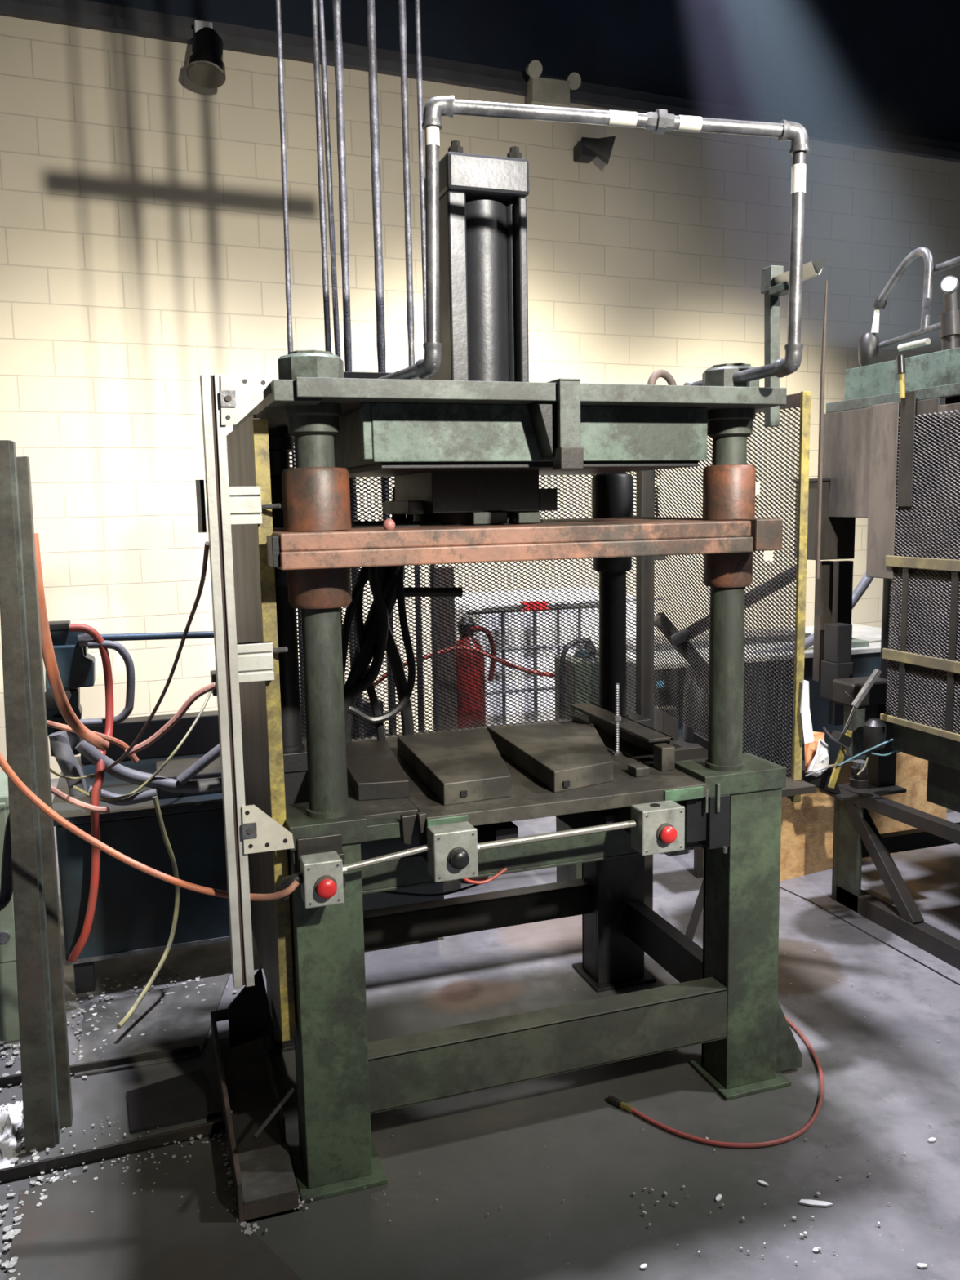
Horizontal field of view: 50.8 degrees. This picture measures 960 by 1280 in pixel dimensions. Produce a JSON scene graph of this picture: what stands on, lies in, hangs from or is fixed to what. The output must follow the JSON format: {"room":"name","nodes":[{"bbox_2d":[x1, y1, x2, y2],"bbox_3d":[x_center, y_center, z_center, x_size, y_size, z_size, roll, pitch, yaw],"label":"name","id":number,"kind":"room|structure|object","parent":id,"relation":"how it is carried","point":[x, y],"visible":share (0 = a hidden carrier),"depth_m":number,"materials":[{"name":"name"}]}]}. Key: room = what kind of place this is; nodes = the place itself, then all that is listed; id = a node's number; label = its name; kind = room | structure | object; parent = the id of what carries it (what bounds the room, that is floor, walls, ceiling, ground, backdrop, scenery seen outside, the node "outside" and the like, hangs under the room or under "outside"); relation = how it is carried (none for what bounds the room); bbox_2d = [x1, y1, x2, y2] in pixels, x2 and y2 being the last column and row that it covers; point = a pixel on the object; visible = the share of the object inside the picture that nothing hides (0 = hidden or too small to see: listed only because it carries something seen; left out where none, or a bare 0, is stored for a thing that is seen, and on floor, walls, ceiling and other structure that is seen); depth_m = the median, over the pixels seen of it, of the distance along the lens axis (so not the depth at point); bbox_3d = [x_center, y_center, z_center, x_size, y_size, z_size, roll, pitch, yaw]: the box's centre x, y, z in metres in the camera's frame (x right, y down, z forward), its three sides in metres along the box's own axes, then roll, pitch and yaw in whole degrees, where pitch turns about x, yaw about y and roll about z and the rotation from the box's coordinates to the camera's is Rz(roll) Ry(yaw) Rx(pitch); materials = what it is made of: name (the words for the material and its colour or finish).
{"room":"industrial hall","nodes":[
{"label":"industrial hall","id":0,"kind":"room"},
{"bbox_2d":[0,15,959,778],"bbox_3d":[-1.005,-1.442,6.625,12.500,4.320,0.251,-4,8,-23],"label":"wall","id":1,"kind":"structure","parent":0,"point":[142,252],"depth_m":6.26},
{"bbox_2d":[186,20,226,88],"bbox_3d":[-1.587,-3.384,5.811,0.221,0.373,0.330,-4,8,-18],"label":"wall lamp","id":2,"kind":"object","parent":1,"relation":"attached to","point":[206,68],"visible":1,"depth_m":5.74,"materials":[{"name":"black plastic"}]},
{"bbox_2d":[0,0,959,162],"bbox_3d":[-0.998,-3.618,6.219,12.500,0.140,0.132,-4,8,-23],"label":"trim","id":3,"kind":"structure","parent":1,"relation":"on","point":[84,14],"depth_m":6.46,"materials":[{"name":"metal"}]},
{"bbox_2d":[524,59,581,107],"bbox_3d":[0.480,-3.678,6.712,0.390,0.254,0.154,-4,8,-18],"label":"emergency light","id":4,"kind":"object","parent":1,"relation":"attached to","point":[544,91],"visible":0.92,"depth_m":6.67,"materials":[{"name":"beige plastic"}]},
{"bbox_2d":[573,135,615,164],"bbox_3d":[0.781,-3.330,6.887,0.290,0.184,0.188,0,8,9],"label":"speaker","id":5,"kind":"object","parent":1,"relation":"attached to","point":[585,151],"depth_m":6.84,"materials":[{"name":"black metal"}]},
{"bbox_2d":[0,777,959,1279],"bbox_3d":[0.166,1.176,3.670,12.500,0.120,12.500,-4,8,-18],"label":"floor","id":6,"kind":"structure","parent":0,"point":[477,1153],"depth_m":2.60,"materials":[{"name":"concrete"}]},
{"bbox_2d":[0,772,19,1042],"bbox_3d":[-1.693,0.841,3.085,0.550,0.770,0.320,-4,8,-18],"label":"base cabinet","id":7,"kind":"object","parent":6,"relation":"on","point":[9,1010],"visible":0.46,"depth_m":3.05,"materials":[{"name":"metal"}]},
{"bbox_2d":[0,1101,22,1168],"bbox_3d":[-1.235,1.254,2.609,0.086,0.052,0.303,-4,8,-18],"label":"plastic sheet","id":8,"kind":"object","parent":6,"relation":"on","point":[11,1119],"visible":0.97,"depth_m":2.59,"materials":[{"name":"white plastic"}]},
{"bbox_2d":[0,440,225,1184],"bbox_3d":[-1.055,0.410,2.609,0.647,1.803,0.500,-4,8,-18],"label":"metal frame","id":9,"kind":"object","parent":6,"relation":"on","point":[45,1076],"visible":0.9,"depth_m":2.49,"materials":[{"name":"green paint"}]},
{"bbox_2d":[0,813,13,911],"bbox_3d":[-1.297,0.594,2.773,0.115,0.319,0.032,-4,8,-18],"label":"hose","id":10,"kind":"object","parent":9,"relation":"attached to","point":[6,886],"visible":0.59,"depth_m":2.77,"materials":[{"name":"rubber"}]},
{"bbox_2d":[34,533,109,751],"bbox_3d":[-1.191,0.023,2.902,0.065,0.664,0.274,1,8,15],"label":"hose","id":11,"kind":"object","parent":9,"relation":"hanging from","point":[61,700],"visible":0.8,"depth_m":2.86,"materials":[{"name":"rubber"}]},
{"bbox_2d":[49,767,94,779],"bbox_3d":[-1.208,0.367,2.921,0.044,0.236,0.680,-2,8,-10],"label":"cable","id":12,"kind":"object","parent":9,"relation":"attached to","point":[51,771],"visible":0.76,"depth_m":3.07,"materials":[{"name":"beige rubber"}]},
{"bbox_2d":[0,965,236,1206],"bbox_3d":[-1.218,1.225,2.978,0.893,0.007,1.195,1,8,12],"label":"debris","id":13,"kind":"object","parent":6,"relation":"on","point":[36,1157],"visible":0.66,"depth_m":3.06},
{"bbox_2d":[74,973,230,1077],"bbox_3d":[-1.007,1.198,3.177,0.475,0.006,0.504,-4,8,-18],"label":"floor plate","id":14,"kind":"object","parent":6,"relation":"on","point":[190,1024],"visible":0.93,"depth_m":3.15,"materials":[{"name":"grey metal"}]},
{"bbox_2d":[6,1136,302,1279],"bbox_3d":[-0.684,1.325,2.212,0.652,0.007,0.699,-4,8,-18],"label":"floor plate","id":15,"kind":"object","parent":6,"relation":"on","point":[145,1234],"visible":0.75,"depth_m":2.26,"materials":[{"name":"grey metal"}]},
{"bbox_2d":[0,1110,313,1279],"bbox_3d":[-0.789,1.294,2.409,0.719,0.007,0.588,-4,8,-18],"label":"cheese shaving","id":16,"kind":"object","parent":15,"relation":"on","point":[10,1234],"visible":0.7,"depth_m":2.35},
{"bbox_2d":[126,1067,221,1133],"bbox_3d":[-0.838,1.250,2.755,0.239,0.008,0.237,-4,8,-18],"label":"floor plate","id":17,"kind":"object","parent":6,"relation":"on","point":[188,1096],"visible":1,"depth_m":2.73,"materials":[{"name":"black metal"}]},
{"bbox_2d":[44,620,444,994],"bbox_3d":[-0.883,0.493,3.825,1.346,1.230,0.908,-4,8,-18],"label":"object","id":18,"kind":"object","parent":6,"relation":"on","point":[134,912],"visible":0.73,"depth_m":3.38,"materials":[{"name":"blue paint"}]},
{"bbox_2d":[67,623,113,962],"bbox_3d":[-1.279,0.491,3.306,0.148,1.074,0.269,-2,8,-7],"label":"hose","id":19,"kind":"object","parent":18,"relation":"attached to","point":[95,634],"visible":0.88,"depth_m":3.23,"materials":[{"name":"rubber"}]},
{"bbox_2d":[51,785,110,813],"bbox_3d":[-1.250,0.497,3.150,0.178,0.108,0.020,-4,8,-18],"label":"hose","id":20,"kind":"object","parent":19,"relation":"attached to","point":[55,791],"visible":0.94,"depth_m":3.14,"materials":[{"name":"rubber"}]},
{"bbox_2d":[46,720,139,763],"bbox_3d":[-1.227,0.318,3.177,0.286,0.168,0.019,-4,8,-18],"label":"hose","id":21,"kind":"object","parent":18,"relation":"attached to","point":[121,744],"visible":0.65,"depth_m":3.18,"materials":[{"name":"rubber"}]},
{"bbox_2d":[72,682,215,800],"bbox_3d":[-1.066,0.340,3.340,0.126,0.316,0.541,6,10,42],"label":"cable","id":22,"kind":"object","parent":18,"relation":"attached to","point":[193,724],"visible":0.95,"depth_m":3.30,"materials":[{"name":"rubber"}]},
{"bbox_2d":[116,795,179,1028],"bbox_3d":[-1.043,0.837,3.170,0.068,0.622,0.362,0,8,7],"label":"hose","id":23,"kind":"object","parent":18,"relation":"attached to","point":[119,1025],"visible":0.97,"depth_m":3.29,"materials":[{"name":"beige rubber"}]},
{"bbox_2d":[124,682,216,755],"bbox_3d":[-0.982,0.251,3.210,0.288,0.216,0.022,-4,8,-18],"label":"hose","id":24,"kind":"object","parent":18,"relation":"attached to","point":[200,692],"visible":0.98,"depth_m":3.21,"materials":[{"name":"rubber"}]},
{"bbox_2d":[275,0,306,739],"bbox_3d":[-0.643,-2.858,3.054,0.063,6.830,0.019,-4,8,-18],"label":"rod","id":25,"kind":"object","parent":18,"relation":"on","point":[278,22],"visible":0.52,"depth_m":3.24,"materials":[{"name":"grey metal"}]},
{"bbox_2d":[311,0,344,687],"bbox_3d":[-0.550,-2.870,3.127,0.044,6.830,0.022,-4,8,-18],"label":"rod","id":26,"kind":"object","parent":18,"relation":"on","point":[321,175],"visible":0.41,"depth_m":3.30,"materials":[{"name":"grey metal"}]},
{"bbox_2d":[318,0,356,737],"bbox_3d":[-0.542,-2.876,3.171,0.101,6.830,0.020,-4,8,-18],"label":"rod","id":27,"kind":"object","parent":18,"relation":"on","point":[321,11],"visible":0.38,"depth_m":3.35,"materials":[{"name":"grey metal"}]},
{"bbox_2d":[332,0,364,737],"bbox_3d":[-0.471,-2.870,3.111,0.046,6.830,0.028,-4,8,-18],"label":"rod","id":28,"kind":"object","parent":18,"relation":"on","point":[336,4],"visible":0.53,"depth_m":3.29,"materials":[{"name":"grey metal"}]},
{"bbox_2d":[343,371,430,379],"bbox_3d":[-0.316,-0.873,3.363,0.480,0.030,0.040,-4,8,-18],"label":"bar","id":29,"kind":"object","parent":28,"relation":"attached to","point":[346,374],"visible":0.04,"depth_m":3.32,"materials":[{"name":"metal"}]},
{"bbox_2d":[366,0,396,734],"bbox_3d":[-0.371,-2.882,3.187,0.032,6.830,0.032,-4,8,-18],"label":"rod","id":30,"kind":"object","parent":18,"relation":"on","point":[371,34],"visible":0.45,"depth_m":3.37,"materials":[{"name":"grey metal"}]},
{"bbox_2d":[398,0,425,732],"bbox_3d":[-0.274,-2.893,3.261,0.024,6.830,0.025,-4,8,-18],"label":"rod","id":31,"kind":"object","parent":18,"relation":"on","point":[402,3],"visible":0.52,"depth_m":3.45,"materials":[{"name":"grey metal"}]},
{"bbox_2d":[414,0,439,730],"bbox_3d":[-0.222,-2.885,3.195,0.032,6.830,0.019,-4,8,-18],"label":"rod","id":32,"kind":"object","parent":18,"relation":"on","point":[417,4],"visible":0.48,"depth_m":3.37,"materials":[{"name":"grey metal"}]},
{"bbox_2d":[210,1008,302,1222],"bbox_3d":[-0.609,1.213,2.679,0.144,0.100,0.830,-4,8,-18],"label":"channel","id":33,"kind":"object","parent":6,"relation":"on","point":[265,1185],"visible":0.84,"depth_m":2.52,"materials":[{"name":"grey metal"}]},
{"bbox_2d":[227,967,274,1048],"bbox_3d":[-0.658,1.051,2.896,0.127,0.224,0.008,-4,8,-18],"label":"plate","id":34,"kind":"object","parent":33,"relation":"in","point":[249,1014],"visible":1,"depth_m":2.89,"materials":[{"name":"black metal"}]},
{"bbox_2d":[429,565,461,892],"bbox_3d":[-0.142,0.374,4.153,0.081,1.350,0.080,-4,8,-18],"label":"steel post","id":35,"kind":"object","parent":6,"relation":"on","point":[451,886],"visible":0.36,"depth_m":4.08,"materials":[{"name":"grey metal"}]},
{"bbox_2d":[455,616,496,884],"bbox_3d":[-0.029,0.463,4.288,0.186,1.135,0.150,-4,8,-18],"label":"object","id":36,"kind":"object","parent":6,"relation":"on","point":[464,620],"visible":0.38,"depth_m":4.19,"materials":[{"name":"metal"}]},
{"bbox_2d":[288,437,666,910],"bbox_3d":[-0.005,0.235,3.341,1.400,1.800,0.060,-4,8,-18],"label":"guard","id":37,"kind":"object","parent":6,"relation":"on","point":[645,481],"visible":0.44,"depth_m":3.36,"materials":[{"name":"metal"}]},
{"bbox_2d":[226,140,829,1203],"bbox_3d":[0.108,-0.016,2.759,1.458,2.486,0.984,-4,8,-18],"label":"press","id":38,"kind":"object","parent":6,"relation":"on","point":[466,447],"depth_m":2.50,"materials":[{"name":"green paint"}]},
{"bbox_2d":[0,751,299,901],"bbox_3d":[-0.726,0.390,2.213,0.669,0.394,0.088,-1,8,3],"label":"hose","id":39,"kind":"object","parent":38,"relation":"attached to","point":[4,765],"visible":0.94,"depth_m":2.23,"materials":[{"name":"rubber"}]},
{"bbox_2d":[195,373,294,988],"bbox_3d":[-0.501,0.107,2.198,0.176,1.327,0.100,-4,8,-18],"label":"rail","id":40,"kind":"object","parent":38,"relation":"attached to","point":[225,399],"visible":1,"depth_m":2.16,"materials":[{"name":"metal"}]},
{"bbox_2d":[89,541,208,778],"bbox_3d":[-0.882,0.115,2.739,0.103,0.790,1.230,-6,9,-34],"label":"cable","id":41,"kind":"object","parent":40,"relation":"hanging from","point":[206,543],"visible":0.96,"depth_m":2.63,"materials":[{"name":"black rubber"}]},
{"bbox_2d":[220,390,235,406],"bbox_3d":[-0.516,-0.495,2.069,0.030,0.032,0.006,-4,8,-18],"label":"washer","id":42,"kind":"object","parent":40,"relation":"in","point":[228,397],"depth_m":2.07,"materials":[{"name":"silver metal"}]},
{"bbox_2d":[241,822,257,838],"bbox_3d":[-0.500,0.413,2.192,0.030,0.032,0.006,-4,8,-18],"label":"washer","id":43,"kind":"object","parent":40,"relation":"in","point":[249,829],"depth_m":2.19,"materials":[{"name":"silver metal"}]},
{"bbox_2d":[253,1088,294,1138],"bbox_3d":[-0.475,1.091,2.332,0.010,0.058,0.132,4,9,33],"label":"rod","id":44,"kind":"object","parent":38,"relation":"attached to","point":[291,1091],"visible":1,"depth_m":2.33,"materials":[{"name":"metal"}]},
{"bbox_2d":[346,740,408,800],"bbox_3d":[-0.299,0.344,2.700,0.156,0.045,0.445,-3,8,-12],"label":"steel plate","id":45,"kind":"object","parent":38,"relation":"on","point":[374,772],"visible":0.76,"depth_m":2.58,"materials":[{"name":"grey metal"}]},
{"bbox_2d":[396,728,511,805],"bbox_3d":[-0.033,0.331,2.725,0.296,0.055,0.542,-4,8,-18],"label":"block","id":46,"kind":"object","parent":38,"relation":"on","point":[462,766],"visible":1,"depth_m":2.62,"materials":[{"name":"grey metal"}]},
{"bbox_2d":[486,724,613,792],"bbox_3d":[0.248,0.312,2.829,0.322,0.055,0.561,-4,8,-18],"label":"block","id":47,"kind":"object","parent":38,"relation":"on","point":[562,757],"visible":0.9,"depth_m":2.73,"materials":[{"name":"grey metal"}]},
{"bbox_2d":[377,95,809,386],"bbox_3d":[0.227,-0.883,2.341,0.952,0.595,0.422,-3,8,-15],"label":"pipe","id":48,"kind":"object","parent":38,"relation":"on","point":[660,121],"visible":0.98,"depth_m":2.19,"materials":[{"name":"metal"}]},
{"bbox_2d":[612,683,622,755],"bbox_3d":[0.392,0.226,2.880,0.024,0.206,0.028,-4,8,-18],"label":"rod","id":49,"kind":"object","parent":38,"relation":"on","point":[617,717],"visible":1,"depth_m":2.88,"materials":[{"name":"silver metal"}]},
{"bbox_2d":[569,702,672,765],"bbox_3d":[0.410,0.274,3.014,0.075,0.075,0.530,-4,8,-18],"label":"channel","id":50,"kind":"object","parent":38,"relation":"on","point":[637,740],"visible":0.66,"depth_m":2.96,"materials":[{"name":"grey metal"}]},
{"bbox_2d":[627,762,648,777],"bbox_3d":[0.420,0.344,2.675,0.040,0.025,0.050,-4,8,-18],"label":"block","id":51,"kind":"object","parent":38,"relation":"on","point":[637,770],"visible":1,"depth_m":2.66,"materials":[{"name":"grey metal"}]},
{"bbox_2d":[653,742,675,771],"bbox_3d":[0.497,0.316,2.725,0.040,0.065,0.050,-4,8,-18],"label":"block","id":52,"kind":"object","parent":38,"relation":"on","point":[664,760],"visible":1,"depth_m":2.70,"materials":[{"name":"grey metal"}]},
{"bbox_2d":[653,612,709,677],"bbox_3d":[0.734,0.019,3.663,0.238,0.251,0.030,-4,8,-18],"label":"bar","id":53,"kind":"object","parent":38,"relation":"attached to","point":[657,618],"visible":0.29,"depth_m":3.64,"materials":[{"name":"metal"}]},
{"bbox_2d":[653,391,815,802],"bbox_3d":[0.666,-0.145,3.166,0.288,1.155,0.959,-4,8,-18],"label":"guard","id":54,"kind":"object","parent":38,"relation":"attached to","point":[802,726],"visible":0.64,"depth_m":2.99,"materials":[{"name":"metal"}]},
{"bbox_2d":[671,565,807,647],"bbox_3d":[0.851,-0.112,3.349,0.452,0.297,0.044,4,9,32],"label":"pipe","id":55,"kind":"object","parent":38,"relation":"attached to","point":[681,637],"visible":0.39,"depth_m":3.40,"materials":[{"name":"metal"}]},
{"bbox_2d":[814,280,827,578],"bbox_3d":[0.850,-0.517,2.515,0.011,0.730,0.010,-1,8,4],"label":"hanging rod","id":56,"kind":"object","parent":38,"relation":"hanging from","point":[824,338],"visible":1,"depth_m":2.52,"materials":[{"name":"metal"}]},
{"bbox_2d":[454,586,663,725],"bbox_3d":[0.341,0.291,5.645,1.035,1.098,0.990,-4,8,-18],"label":"tote","id":57,"kind":"object","parent":6,"relation":"on","point":[580,589],"visible":0.14,"depth_m":5.14,"materials":[{"name":"white plastic"}]},
{"bbox_2d":[466,603,599,614],"bbox_3d":[0.291,-0.155,5.038,0.752,0.024,0.022,-4,8,-18],"label":"pipe rail","id":58,"kind":"object","parent":57,"relation":"attached to","point":[595,605],"visible":0.39,"depth_m":5.00,"materials":[{"name":"metal"}]},
{"bbox_2d":[520,600,550,610],"bbox_3d":[0.270,-0.172,5.018,0.163,0.045,0.030,-4,8,-18],"label":"clamp","id":59,"kind":"object","parent":58,"relation":"attached to","point":[537,602],"visible":0.55,"depth_m":5.01,"materials":[{"name":"plastic"}]},
{"bbox_2d":[554,637,599,882],"bbox_3d":[0.389,0.516,4.018,0.244,1.087,0.230,-4,8,-18],"label":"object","id":60,"kind":"object","parent":6,"relation":"on","point":[571,872],"visible":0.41,"depth_m":3.91,"materials":[{"name":"green paint"}]},
{"bbox_2d":[373,645,555,686],"bbox_3d":[-0.009,0.097,4.003,0.856,0.158,0.017,-4,8,-18],"label":"hose","id":61,"kind":"object","parent":60,"relation":"attached to","point":[458,646],"visible":0.3,"depth_m":3.99,"materials":[{"name":"rubber"}]},
{"bbox_2d":[640,1263,647,1269],"bbox_3d":[0.344,1.317,2.123,0.017,0.004,0.010,-7,10,-38],"label":"scrap","id":62,"kind":"object","parent":6,"relation":"on","point":[643,1266],"visible":1,"depth_m":2.12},
{"bbox_2d":[364,925,943,1264],"bbox_3d":[0.671,1.219,2.773,2.046,0.005,1.679,-4,8,-18],"label":"scraps","id":63,"kind":"object","parent":6,"relation":"on","point":[793,1217],"visible":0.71,"depth_m":2.31,"materials":[{"name":"metal"}]},
{"bbox_2d":[654,665,708,878],"bbox_3d":[0.848,0.570,4.146,0.330,0.929,0.200,-4,8,-18],"label":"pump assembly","id":64,"kind":"object","parent":6,"relation":"on","point":[686,748],"visible":0.34,"depth_m":4.05,"materials":[{"name":"black metal"}]},
{"bbox_2d":[684,879,703,940],"bbox_3d":[0.760,0.968,3.554,0.150,0.304,0.045,-6,9,-31],"label":"bar","id":65,"kind":"object","parent":6,"relation":"on","point":[699,905],"visible":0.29,"depth_m":3.55,"materials":[{"name":"metal"}]},
{"bbox_2d":[607,1015,824,1147],"bbox_3d":[0.904,1.137,3.336,0.532,0.020,1.778,2,8,23],"label":"air hose","id":66,"kind":"object","parent":6,"relation":"on","point":[611,1100],"visible":0.69,"depth_m":2.60,"materials":[{"name":"red rubber"}]},
{"bbox_2d":[715,1194,722,1201],"bbox_3d":[0.550,1.286,2.328,0.010,0.004,0.024,4,9,35],"label":"scrap","id":67,"kind":"object","parent":6,"relation":"on","point":[718,1197],"visible":1,"depth_m":2.32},
{"bbox_2d":[577,623,900,856],"bbox_3d":[1.448,0.428,5.143,1.710,0.920,0.820,-4,8,-18],"label":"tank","id":68,"kind":"object","parent":6,"relation":"on","point":[866,640],"visible":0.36,"depth_m":4.76,"materials":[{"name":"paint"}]},
{"bbox_2d":[746,571,873,653],"bbox_3d":[1.433,-0.099,4.733,1.043,0.478,0.085,-4,8,-21],"label":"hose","id":69,"kind":"object","parent":68,"relation":"attached to","point":[864,582],"visible":0.24,"depth_m":4.83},
{"bbox_2d":[757,1180,768,1186],"bbox_3d":[0.666,1.277,2.374,0.010,0.004,0.026,-8,11,-43],"label":"scrap","id":70,"kind":"object","parent":6,"relation":"on","point":[761,1182],"visible":1,"depth_m":2.37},
{"bbox_2d":[799,1199,832,1207],"bbox_3d":[0.766,1.285,2.304,0.075,0.004,0.017,0,8,7],"label":"scrap","id":71,"kind":"object","parent":6,"relation":"on","point":[805,1202],"visible":1,"depth_m":2.30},
{"bbox_2d":[812,1246,820,1252],"bbox_3d":[0.721,1.305,2.161,0.020,0.004,0.010,-4,8,-18],"label":"scrap","id":72,"kind":"object","parent":6,"relation":"on","point":[815,1250],"visible":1,"depth_m":2.16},
{"bbox_2d":[779,751,946,881],"bbox_3d":[1.585,0.725,4.494,1.196,0.500,0.200,-5,9,-26],"label":"crate","id":73,"kind":"object","parent":6,"relation":"on","point":[806,842],"visible":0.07,"depth_m":4.34,"materials":[{"name":"brown wood"}]},
{"bbox_2d":[779,886,959,985],"bbox_3d":[1.404,1.075,3.793,0.031,0.002,1.012,-4,8,-21],"label":"trim","id":74,"kind":"structure","parent":6,"relation":"on","point":[815,904],"depth_m":3.69,"materials":[{"name":"black metal"}]},
{"bbox_2d":[793,246,959,969],"bbox_3d":[1.952,-0.132,3.528,1.449,2.501,1.598,-4,8,-18],"label":"machine","id":75,"kind":"object","parent":6,"relation":"on","point":[891,447],"visible":1,"depth_m":3.68,"materials":[{"name":"grey paint"}]},
{"bbox_2d":[783,760,840,794],"bbox_3d":[1.281,0.534,3.896,0.179,0.116,0.120,-4,8,-18],"label":"tray","id":76,"kind":"object","parent":75,"relation":"on","point":[821,781],"visible":0.36,"depth_m":3.84,"materials":[{"name":"metal"}]},
{"bbox_2d":[804,731,824,773],"bbox_3d":[1.260,0.423,3.782,0.097,0.159,0.042,-4,8,-18],"label":"rag","id":77,"kind":"object","parent":75,"relation":"attached to","point":[810,748],"visible":0.56,"depth_m":3.78,"materials":[{"name":"fabric"}]},
{"bbox_2d":[805,738,829,777],"bbox_3d":[1.261,0.439,3.736,0.111,0.147,0.041,-5,9,-29],"label":"rag","id":78,"kind":"object","parent":75,"relation":"hanging from","point":[820,760],"visible":0.97,"depth_m":3.74,"materials":[{"name":"white fabric"}]},
{"bbox_2d":[863,718,886,750],"bbox_3d":[1.486,0.353,3.804,0.080,0.110,0.080,-4,8,-18],"label":"canister","id":79,"kind":"object","parent":75,"relation":"on","point":[874,729],"depth_m":3.77,"materials":[{"name":"metal"}]},
{"bbox_2d":[916,1262,927,1268],"bbox_3d":[0.924,1.308,2.111,0.022,0.004,0.011,0,8,7],"label":"scrap","id":80,"kind":"object","parent":6,"relation":"on","point":[921,1265],"visible":1,"depth_m":2.11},
{"bbox_2d":[928,1137,935,1142],"bbox_3d":[1.129,1.249,2.522,0.022,0.004,0.012,-4,8,-18],"label":"scrap","id":81,"kind":"object","parent":6,"relation":"on","point":[930,1140],"visible":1,"depth_m":2.52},
{"bbox_2d":[85,0,959,143],"bbox_3d":[-1.091,-5.217,6.152,12.500,3.270,0.172,-4,8,-23],"label":"ceiling","id":82,"kind":"structure","parent":0,"point":[893,66],"depth_m":7.38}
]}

